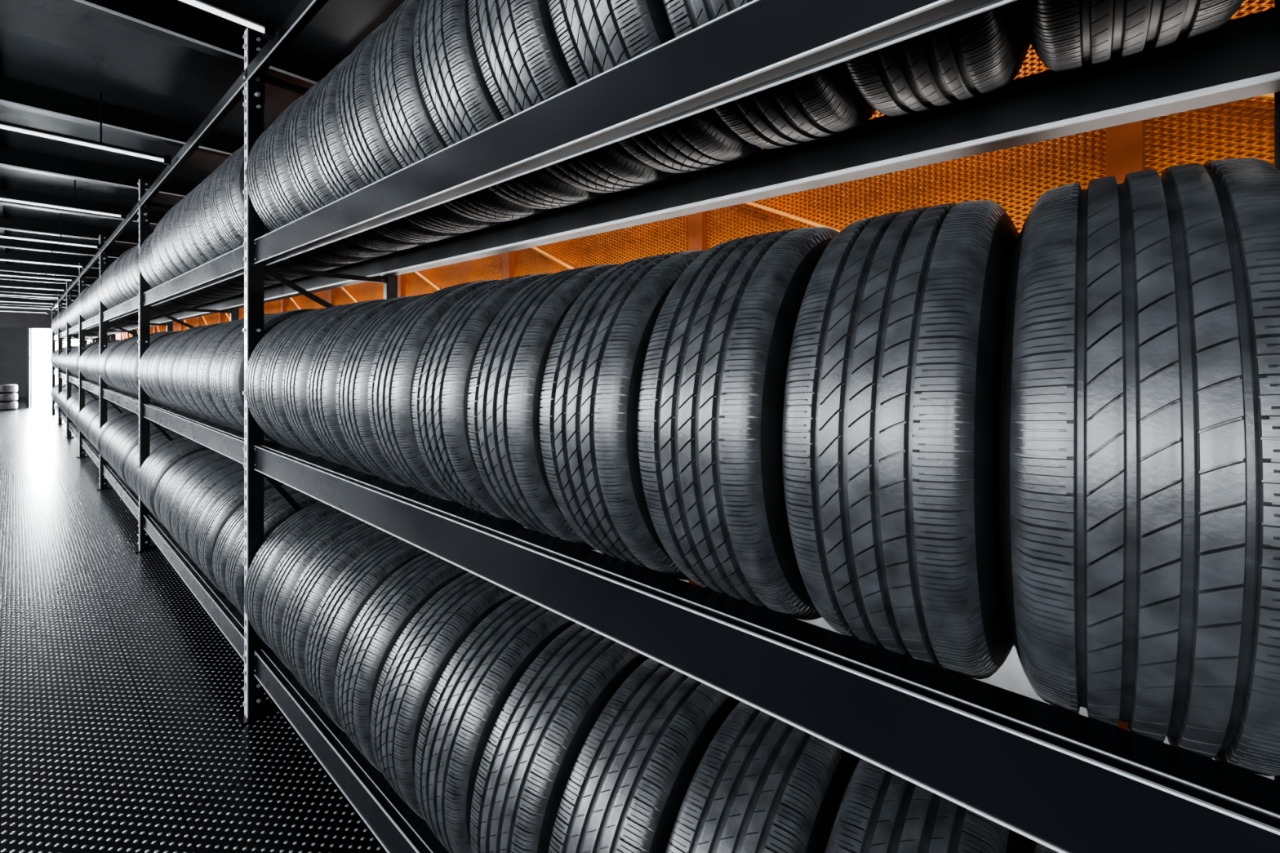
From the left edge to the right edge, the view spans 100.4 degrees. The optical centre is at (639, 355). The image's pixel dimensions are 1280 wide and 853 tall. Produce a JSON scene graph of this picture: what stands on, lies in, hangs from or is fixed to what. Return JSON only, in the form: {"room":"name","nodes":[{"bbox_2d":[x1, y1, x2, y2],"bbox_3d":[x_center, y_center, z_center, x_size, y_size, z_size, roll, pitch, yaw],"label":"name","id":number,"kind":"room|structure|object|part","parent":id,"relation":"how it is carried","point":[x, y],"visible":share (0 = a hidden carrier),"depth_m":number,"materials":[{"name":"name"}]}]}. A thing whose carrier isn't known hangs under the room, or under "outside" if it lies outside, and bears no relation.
{"room":"tire warehouse","nodes":[
{"label":"tire warehouse","id":0,"kind":"room"},
{"bbox_2d":[0,307,124,407],"bbox_3d":[-16.908,0.025,14.964,0.150,2.850,4.550,0,0,40],"label":"wall","id":1,"kind":"structure","parent":0,"point":[7,319],"depth_m":14.77,"materials":[{"name":"paint"}]},
{"bbox_2d":[29,328,92,407],"bbox_3d":[-16.576,0.350,15.292,0.050,2.198,1.218,0,0,40],"label":"door","id":2,"kind":"structure","parent":1,"relation":"in","point":[40,340],"depth_m":15.00,"materials":[{"name":"white"}]},
{"bbox_2d":[0,396,386,852],"bbox_3d":[-9.153,1.510,8.455,32.100,0.120,4.400,0,0,40],"label":"floor","id":3,"kind":"structure","parent":0,"point":[121,695],"depth_m":2.21,"materials":[{"name":"metal"}]},
{"bbox_2d":[0,383,17,410],"bbox_3d":[-16.800,1.107,14.050,0.542,0.681,0.542,0,0,40],"label":"tires","id":4,"kind":"object","parent":3,"relation":"on","point":[8,396],"visible":1,"depth_m":13.99,"materials":[{"name":"rubber"}]},
{"bbox_2d":[0,327,26,397],"bbox_3d":[-19.922,0.025,16.053,5.850,2.850,2.200,0,0,40],"label":"wall","id":5,"kind":"structure","parent":3,"relation":"on","point":[12,340],"depth_m":18.36,"materials":[{"name":"paint"}]},
{"bbox_2d":[50,0,1279,852],"bbox_3d":[-5.649,0.075,5.982,22.490,2.750,0.899,0,0,40],"label":"shelving rack","id":6,"kind":"object","parent":3,"relation":"on","point":[1062,780],"visible":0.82,"depth_m":0.86,"materials":[{"name":"black metal"}]},
{"bbox_3d":[-14.177,0.075,13.244,0.090,2.750,0.625,0,0,40],"label":"upright frame","id":7,"kind":"part","parent":6,"relation":"part of","materials":[{"name":"metal"}]},
{"bbox_3d":[-12.045,0.075,11.428,0.090,2.750,0.625,0,0,40],"label":"upright frame","id":8,"kind":"part","parent":6,"relation":"part of","materials":[{"name":"metal"}]},
{"bbox_3d":[-9.914,0.075,9.612,0.090,2.750,0.625,0,0,40],"label":"upright frame","id":9,"kind":"part","parent":6,"relation":"part of","materials":[{"name":"metal"}]},
{"bbox_3d":[-7.782,0.075,7.796,0.090,2.750,0.625,0,0,40],"label":"upright frame","id":10,"kind":"part","parent":6,"relation":"part of","materials":[{"name":"metal"}]},
{"bbox_3d":[-5.651,0.075,5.980,0.090,2.750,0.625,0,0,40],"label":"upright frame","id":11,"kind":"part","parent":6,"relation":"part of","materials":[{"name":"metal"}]},
{"bbox_2d":[50,308,314,446],"bbox_3d":[-5.662,0.106,5.993,22.294,0.648,0.643,0,0,40],"label":"tires","id":12,"kind":"object","parent":6,"relation":"on","point":[198,371],"visible":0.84,"depth_m":2.96,"materials":[{"name":"rubber"}]},
{"bbox_2d":[50,381,320,617],"bbox_3d":[-5.662,0.929,5.993,22.294,0.648,0.643,0,0,40],"label":"tires","id":13,"kind":"object","parent":6,"relation":"on","point":[196,491],"visible":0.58,"depth_m":3.03,"materials":[{"name":"rubber"}]},
{"bbox_3d":[-3.520,0.075,4.165,0.090,2.750,0.625,0,0,40],"label":"upright frame","id":14,"kind":"part","parent":6,"relation":"part of","materials":[{"name":"metal"}]},
{"bbox_3d":[-5.644,-1.116,5.989,22.400,0.056,0.603,0,0,40],"label":"rail","id":15,"kind":"part","parent":6,"relation":"part of","materials":[{"name":"metal"}]},
{"bbox_2d":[51,144,349,339],"bbox_3d":[-5.662,-0.719,5.993,22.294,0.654,0.648,0,0,40],"label":"tires","id":16,"kind":"object","parent":6,"relation":"on","point":[206,224],"visible":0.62,"depth_m":3.00,"materials":[{"name":"rubber"}]},
{"bbox_2d":[244,307,324,453],"bbox_3d":[-1.274,0.113,2.255,0.224,0.628,0.628,0,-18,40],"label":"tire","id":17,"kind":"object","parent":6,"relation":"on","point":[255,368],"depth_m":2.02,"materials":[{"name":"black rubber"}]},
{"bbox_2d":[244,501,343,648],"bbox_3d":[-1.274,0.934,2.255,0.224,0.632,0.632,0,9,40],"label":"tire","id":18,"kind":"object","parent":6,"relation":"on","point":[263,565],"depth_m":2.05,"materials":[{"name":"black rubber"}]},
{"bbox_2d":[261,303,350,460],"bbox_3d":[-1.103,0.112,2.109,0.224,0.630,0.630,0,-28,40],"label":"tire","id":19,"kind":"object","parent":6,"relation":"on","point":[273,369],"depth_m":1.87,"materials":[{"name":"black rubber"}]},
{"bbox_2d":[245,124,377,263],"bbox_3d":[-1.274,-0.704,2.255,0.224,0.618,0.618,0,-43,40],"label":"tire","id":20,"kind":"object","parent":6,"relation":"on","point":[262,201],"depth_m":2.04,"materials":[{"name":"black rubber"}]},
{"bbox_2d":[262,512,365,671],"bbox_3d":[-1.103,0.936,2.109,0.224,0.628,0.628,0,-32,40],"label":"tire","id":21,"kind":"object","parent":6,"relation":"on","point":[282,583],"depth_m":1.91,"materials":[{"name":"black rubber"}]},
{"bbox_3d":[-1.388,0.075,2.349,0.090,2.750,0.625,0,0,40],"label":"upright frame","id":22,"kind":"part","parent":6,"relation":"part of","materials":[{"name":"metal"}]},
{"bbox_2d":[262,95,401,257],"bbox_3d":[-1.103,-0.708,2.109,0.224,0.625,0.625,0,17,40],"label":"tire","id":23,"kind":"object","parent":6,"relation":"on","point":[282,191],"depth_m":1.88,"materials":[{"name":"black rubber"}]},
{"bbox_2d":[281,298,386,470],"bbox_3d":[-0.932,0.112,1.963,0.224,0.631,0.631,0,-5,40],"label":"tire","id":24,"kind":"object","parent":6,"relation":"on","point":[296,369],"depth_m":1.73,"materials":[{"name":"black rubber"}]},
{"bbox_2d":[281,523,391,698],"bbox_3d":[-0.932,0.933,1.963,0.224,0.633,0.633,0,20,40],"label":"tire","id":25,"kind":"object","parent":6,"relation":"on","point":[308,593],"depth_m":1.76,"materials":[{"name":"black rubber"}]},
{"bbox_2d":[283,77,431,250],"bbox_3d":[-0.932,-0.705,1.963,0.224,0.621,0.621,0,-43,40],"label":"tire","id":26,"kind":"object","parent":6,"relation":"on","point":[304,175],"depth_m":1.74,"materials":[{"name":"black rubber"}]},
{"bbox_2d":[306,295,415,479],"bbox_3d":[-0.761,0.114,1.818,0.224,0.626,0.626,0,43,40],"label":"tire","id":27,"kind":"object","parent":6,"relation":"on","point":[325,365],"depth_m":1.58,"materials":[{"name":"black rubber"}]},
{"bbox_2d":[304,535,427,732],"bbox_3d":[-0.761,0.931,1.818,0.224,0.636,0.636,0,45,40],"label":"tire","id":28,"kind":"object","parent":6,"relation":"on","point":[337,611],"depth_m":1.61,"materials":[{"name":"black rubber"}]},
{"bbox_2d":[335,293,431,493],"bbox_3d":[-0.590,0.116,1.672,0.224,0.624,0.624,0,-10,40],"label":"tire","id":29,"kind":"object","parent":6,"relation":"on","point":[355,368],"depth_m":1.44,"materials":[{"name":"black rubber"}]},
{"bbox_2d":[307,54,464,242],"bbox_3d":[-0.761,-0.704,1.818,0.224,0.619,0.619,0,-20,40],"label":"tire","id":30,"kind":"object","parent":6,"relation":"on","point":[334,165],"depth_m":1.60,"materials":[{"name":"black rubber"}]},
{"bbox_2d":[334,552,468,772],"bbox_3d":[-0.590,0.935,1.672,0.224,0.629,0.629,0,28,40],"label":"tire","id":31,"kind":"object","parent":6,"relation":"on","point":[368,644],"depth_m":1.46,"materials":[{"name":"black rubber"}]},
{"bbox_2d":[335,21,504,233],"bbox_3d":[-0.590,-0.706,1.672,0.224,0.623,0.623,0,2,40],"label":"tire","id":32,"kind":"object","parent":6,"relation":"on","point":[365,143],"depth_m":1.45,"materials":[{"name":"black rubber"}]},
{"bbox_2d":[367,280,498,508],"bbox_3d":[-0.419,0.108,1.526,0.224,0.636,0.636,0,-14,40],"label":"tire","id":33,"kind":"object","parent":6,"relation":"on","point":[393,372],"depth_m":1.29,"materials":[{"name":"black rubber"}]},
{"bbox_2d":[370,572,517,820],"bbox_3d":[-0.419,0.940,1.526,0.224,0.623,0.623,0,-33,40],"label":"tire","id":34,"kind":"object","parent":6,"relation":"on","point":[414,667],"depth_m":1.32,"materials":[{"name":"black rubber"}]},
{"bbox_2d":[369,0,549,222],"bbox_3d":[-0.419,-0.708,1.526,0.224,0.625,0.625,0,17,40],"label":"tire","id":35,"kind":"object","parent":6,"relation":"on","point":[406,122],"depth_m":1.30,"materials":[{"name":"black rubber"}]},
{"bbox_2d":[411,273,551,527],"bbox_3d":[-0.248,0.111,1.381,0.224,0.632,0.632,0,-23,40],"label":"tire","id":36,"kind":"object","parent":6,"relation":"on","point":[446,362],"depth_m":1.15,"materials":[{"name":"black rubber"}]},
{"bbox_2d":[414,595,575,852],"bbox_3d":[-0.248,0.942,1.381,0.224,0.619,0.619,0,-14,40],"label":"tire","id":37,"kind":"object","parent":6,"relation":"on","point":[463,710],"depth_m":1.18,"materials":[{"name":"black rubber"}]},
{"bbox_2d":[413,0,607,208],"bbox_3d":[-0.248,-0.708,1.381,0.224,0.624,0.624,0,-22,40],"label":"tire","id":38,"kind":"object","parent":6,"relation":"on","point":[458,98],"depth_m":1.16,"materials":[{"name":"black rubber"}]},
{"bbox_2d":[466,263,621,550],"bbox_3d":[-0.077,0.112,1.235,0.224,0.631,0.631,0,-44,40],"label":"tire","id":39,"kind":"object","parent":6,"relation":"on","point":[508,368],"depth_m":1.00,"materials":[{"name":"black rubber"}]},
{"bbox_2d":[470,622,648,852],"bbox_3d":[-0.077,0.943,1.235,0.224,0.618,0.618,0,-45,40],"label":"tire","id":40,"kind":"object","parent":6,"relation":"on","point":[535,744],"depth_m":1.05,"materials":[{"name":"black rubber"}]},
{"bbox_2d":[468,0,675,192],"bbox_3d":[-0.077,-0.708,1.235,0.224,0.626,0.626,0,-27,40],"label":"tire","id":41,"kind":"object","parent":6,"relation":"on","point":[522,62],"depth_m":1.03,"materials":[{"name":"black rubber"}]},
{"bbox_2d":[539,249,705,580],"bbox_3d":[0.094,0.111,1.089,0.224,0.631,0.631,0,-7,40],"label":"tire","id":42,"kind":"object","parent":6,"relation":"on","point":[591,385],"depth_m":0.86,"materials":[{"name":"black rubber"}]},
{"bbox_2d":[547,657,740,852],"bbox_3d":[0.094,0.944,1.089,0.224,0.615,0.615,0,-27,40],"label":"tire","id":43,"kind":"object","parent":6,"relation":"on","point":[627,786],"depth_m":0.93,"materials":[{"name":"black rubber"}]},
{"bbox_2d":[547,0,762,173],"bbox_3d":[0.094,-0.708,1.089,0.224,0.626,0.626,0,-43,40],"label":"tire","id":44,"kind":"object","parent":6,"relation":"on","point":[595,37],"depth_m":0.93,"materials":[{"name":"black rubber"}]},
{"bbox_2d":[637,226,839,620],"bbox_3d":[0.265,0.106,0.944,0.224,0.639,0.639,0,10,40],"label":"tire","id":45,"kind":"object","parent":6,"relation":"on","point":[713,387],"depth_m":0.71,"materials":[{"name":"black rubber"}]},
{"bbox_2d":[665,701,860,852],"bbox_3d":[0.265,0.941,0.944,0.224,0.620,0.620,0,18,40],"label":"tire","id":46,"kind":"object","parent":6,"relation":"on","point":[763,784],"depth_m":0.83,"materials":[{"name":"black rubber"}]},
{"bbox_2d":[662,0,875,148],"bbox_3d":[0.265,-0.701,0.944,0.224,0.614,0.614,0,34,40],"label":"tire","id":47,"kind":"object","parent":6,"relation":"on","point":[820,104],"depth_m":0.88,"materials":[{"name":"black rubber"}]},
{"bbox_2d":[782,200,1019,679],"bbox_3d":[0.436,0.106,0.798,0.224,0.639,0.639,0,20,40],"label":"tire","id":48,"kind":"object","parent":6,"relation":"on","point":[891,411],"depth_m":0.57,"materials":[{"name":"black rubber"}]},
{"bbox_2d":[822,758,1027,852],"bbox_3d":[0.436,0.934,0.798,0.224,0.632,0.632,0,12,40],"label":"tire","id":49,"kind":"object","parent":6,"relation":"on","point":[879,811],"depth_m":0.73,"materials":[{"name":"black rubber"}]},
{"bbox_2d":[842,0,1030,116],"bbox_3d":[0.436,-0.699,0.798,0.224,0.610,0.610,0,4,40],"label":"tire","id":50,"kind":"object","parent":6,"relation":"on","point":[984,52],"depth_m":0.75,"materials":[{"name":"black rubber"}]},
{"bbox_2d":[1020,0,1244,71],"bbox_3d":[0.607,-0.700,0.652,0.224,0.612,0.612,0,-11,40],"label":"tire","id":51,"kind":"object","parent":6,"relation":"on","point":[1063,34],"depth_m":0.65,"materials":[{"name":"black rubber"}]},
{"bbox_2d":[998,157,1279,776],"bbox_3d":[0.607,0.106,0.652,0.224,0.640,0.640,0,-6,40],"label":"tire","id":52,"kind":"object","parent":6,"relation":"on","point":[1139,428],"depth_m":0.44,"materials":[{"name":"rubber"}]},
{"bbox_3d":[0.743,0.075,0.533,0.090,2.750,0.625,0,0,40],"label":"upright frame","id":53,"kind":"part","parent":6,"relation":"part of","materials":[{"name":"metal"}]},
{"bbox_2d":[115,93,1274,730],"bbox_3d":[-6.013,0.025,7.684,24.920,2.850,0.060,0,0,40],"label":"frame","id":54,"kind":"object","parent":3,"relation":"on","point":[1124,142],"depth_m":2.04,"materials":[{"name":"orange paint"}]},
{"bbox_2d":[115,0,1274,780],"bbox_3d":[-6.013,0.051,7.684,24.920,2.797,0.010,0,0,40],"label":"wall","id":55,"kind":"structure","parent":54,"relation":"attached to","point":[1011,676],"depth_m":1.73,"materials":[{"name":"metal"}]},
{"bbox_3d":[-13.917,-0.499,14.418,1.309,1.697,0.007,0,0,40],"label":"panel","id":56,"kind":"part","parent":55,"relation":"part of","materials":[{"name":"white paint"}]},
{"bbox_3d":[-9.716,-0.499,10.838,1.309,1.697,0.007,0,0,40],"label":"panel","id":57,"kind":"part","parent":55,"relation":"part of","materials":[{"name":"orange paint"}]},
{"bbox_3d":[-8.665,-0.499,9.944,1.309,1.697,0.007,0,0,40],"label":"panel","id":58,"kind":"part","parent":55,"relation":"part of","materials":[{"name":"orange paint"}]},
{"bbox_3d":[-7.615,-0.499,9.049,1.309,1.697,0.007,0,0,40],"label":"panel","id":59,"kind":"part","parent":55,"relation":"part of","materials":[{"name":"orange paint"}]},
{"bbox_3d":[-6.564,-0.499,8.154,1.309,1.697,0.007,0,0,40],"label":"panel","id":60,"kind":"part","parent":55,"relation":"part of","materials":[{"name":"orange paint"}]},
{"bbox_3d":[-5.514,-0.499,7.259,1.309,1.697,0.007,0,0,40],"label":"panel","id":61,"kind":"part","parent":55,"relation":"part of","materials":[{"name":"orange paint"}]},
{"bbox_3d":[-4.463,-0.499,6.364,1.309,1.697,0.007,0,0,40],"label":"panel","id":62,"kind":"part","parent":55,"relation":"part of","materials":[{"name":"orange paint"}]},
{"bbox_3d":[-3.413,-0.499,5.469,1.309,1.697,0.007,0,0,40],"label":"panel","id":63,"kind":"part","parent":55,"relation":"part of","materials":[{"name":"orange paint"}]},
{"bbox_3d":[-2.362,-0.499,4.574,1.309,1.697,0.007,0,0,40],"label":"panel","id":64,"kind":"part","parent":55,"relation":"part of","materials":[{"name":"orange paint"}]},
{"bbox_3d":[-1.312,-0.499,3.679,1.309,1.697,0.007,0,0,40],"label":"panel","id":65,"kind":"part","parent":55,"relation":"part of","materials":[{"name":"orange paint"}]},
{"bbox_3d":[-0.262,-0.499,2.784,1.309,1.697,0.007,0,0,40],"label":"panel","id":66,"kind":"part","parent":55,"relation":"part of","materials":[{"name":"orange paint"}]},
{"bbox_3d":[-6.013,0.925,7.684,24.920,1.050,0.010,0,0,40],"label":"kick panel","id":67,"kind":"part","parent":55,"relation":"part of","materials":[{"name":"black metal"}]},
{"bbox_3d":[0.789,-0.499,1.889,1.309,1.697,0.007,0,0,40],"label":"panel","id":68,"kind":"part","parent":55,"relation":"part of","materials":[{"name":"orange paint"}]},
{"bbox_3d":[1.839,-0.499,0.994,1.309,1.697,0.007,0,0,40],"label":"panel","id":69,"kind":"part","parent":55,"relation":"part of","materials":[{"name":"orange paint"}]},
{"bbox_2d":[0,0,404,270],"bbox_3d":[-9.153,-1.450,8.455,32.100,0.100,4.400,0,0,40],"label":"ceiling","id":70,"kind":"structure","parent":0,"point":[47,43],"depth_m":2.67,"materials":[{"name":"black metal"}]},
{"bbox_2d":[0,310,48,313],"bbox_3d":[-16.108,-1.244,13.244,0.036,0.311,1.890,0,0,40],"label":"light","id":71,"kind":"object","parent":70,"relation":"hanging from","point":[0,310],"visible":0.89,"depth_m":13.65,"materials":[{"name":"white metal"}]},
{"bbox_2d":[0,298,51,309],"bbox_3d":[-14.684,-1.244,12.031,0.036,0.311,1.890,0,0,40],"label":"light","id":72,"kind":"object","parent":70,"relation":"hanging from","point":[33,307],"visible":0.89,"depth_m":12.46,"materials":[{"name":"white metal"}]},
{"bbox_2d":[0,293,55,305],"bbox_3d":[-13.261,-1.244,10.818,0.036,0.311,1.890,0,0,40],"label":"light","id":73,"kind":"object","parent":70,"relation":"hanging from","point":[35,302],"visible":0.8,"depth_m":11.26,"materials":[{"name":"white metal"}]},
{"bbox_2d":[0,293,60,298],"bbox_3d":[-11.837,-1.244,9.606,0.036,0.311,1.890,0,0,40],"label":"light","id":74,"kind":"object","parent":70,"relation":"hanging from","point":[11,295],"visible":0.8,"depth_m":10.03,"materials":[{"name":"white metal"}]},
{"bbox_2d":[0,274,66,291],"bbox_3d":[-10.414,-1.244,8.393,0.036,0.311,1.890,0,0,40],"label":"light","id":75,"kind":"object","parent":70,"relation":"hanging from","point":[1,286],"visible":0.89,"depth_m":8.83,"materials":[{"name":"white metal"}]},
{"bbox_2d":[0,264,74,281],"bbox_3d":[-8.991,-1.244,7.180,0.036,0.311,1.890,0,0,40],"label":"light","id":76,"kind":"object","parent":70,"relation":"hanging from","point":[1,274],"visible":0.89,"depth_m":7.63,"materials":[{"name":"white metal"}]},
{"bbox_2d":[0,243,85,268],"bbox_3d":[-7.567,-1.244,5.967,0.036,0.311,1.890,0,0,40],"label":"light","id":77,"kind":"object","parent":70,"relation":"hanging from","point":[82,266],"visible":0.93,"depth_m":6.43,"materials":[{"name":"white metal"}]},
{"bbox_2d":[0,213,101,248],"bbox_3d":[-6.144,-1.244,4.755,0.036,0.311,1.890,0,0,40],"label":"light","id":78,"kind":"object","parent":70,"relation":"hanging from","point":[5,236],"visible":1,"depth_m":5.21,"materials":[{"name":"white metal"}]},
{"bbox_2d":[0,179,126,219],"bbox_3d":[-4.720,-1.244,3.542,0.036,0.311,1.890,0,0,40],"label":"light","id":79,"kind":"object","parent":70,"relation":"hanging from","point":[122,215],"visible":0.89,"depth_m":4.01,"materials":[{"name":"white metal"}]},
{"bbox_2d":[0,91,171,165],"bbox_3d":[-3.297,-1.244,2.329,0.036,0.311,1.890,0,0,40],"label":"light","id":80,"kind":"object","parent":70,"relation":"hanging from","point":[166,159],"visible":1,"depth_m":2.81,"materials":[{"name":"black steel"},{"name":"glowing white light diffuser"}]},
{"bbox_2d":[0,0,336,310],"bbox_3d":[-6.661,-1.330,6.332,26.647,0.140,4.400,0,0,40],"label":"ceiling beams","id":81,"kind":"structure","parent":70,"relation":"attached to","point":[163,19],"depth_m":3.29,"materials":[{"name":"black metal"}]},
{"bbox_2d":[179,0,275,40],"bbox_3d":[-1.873,-1.244,1.117,0.036,0.311,1.890,0,0,40],"label":"light","id":82,"kind":"object","parent":70,"relation":"hanging from","point":[267,27],"visible":1,"depth_m":1.75,"materials":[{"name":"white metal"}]},
{"bbox_2d":[1025,838,1058,852],"bbox_3d":[0.607,0.935,0.652,0.224,0.630,0.629,0,-11,40],"label":"tire","id":83,"kind":"object","parent":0,"point":[1032,846],"depth_m":0.70,"materials":[{"name":"black rubber"}]}
]}

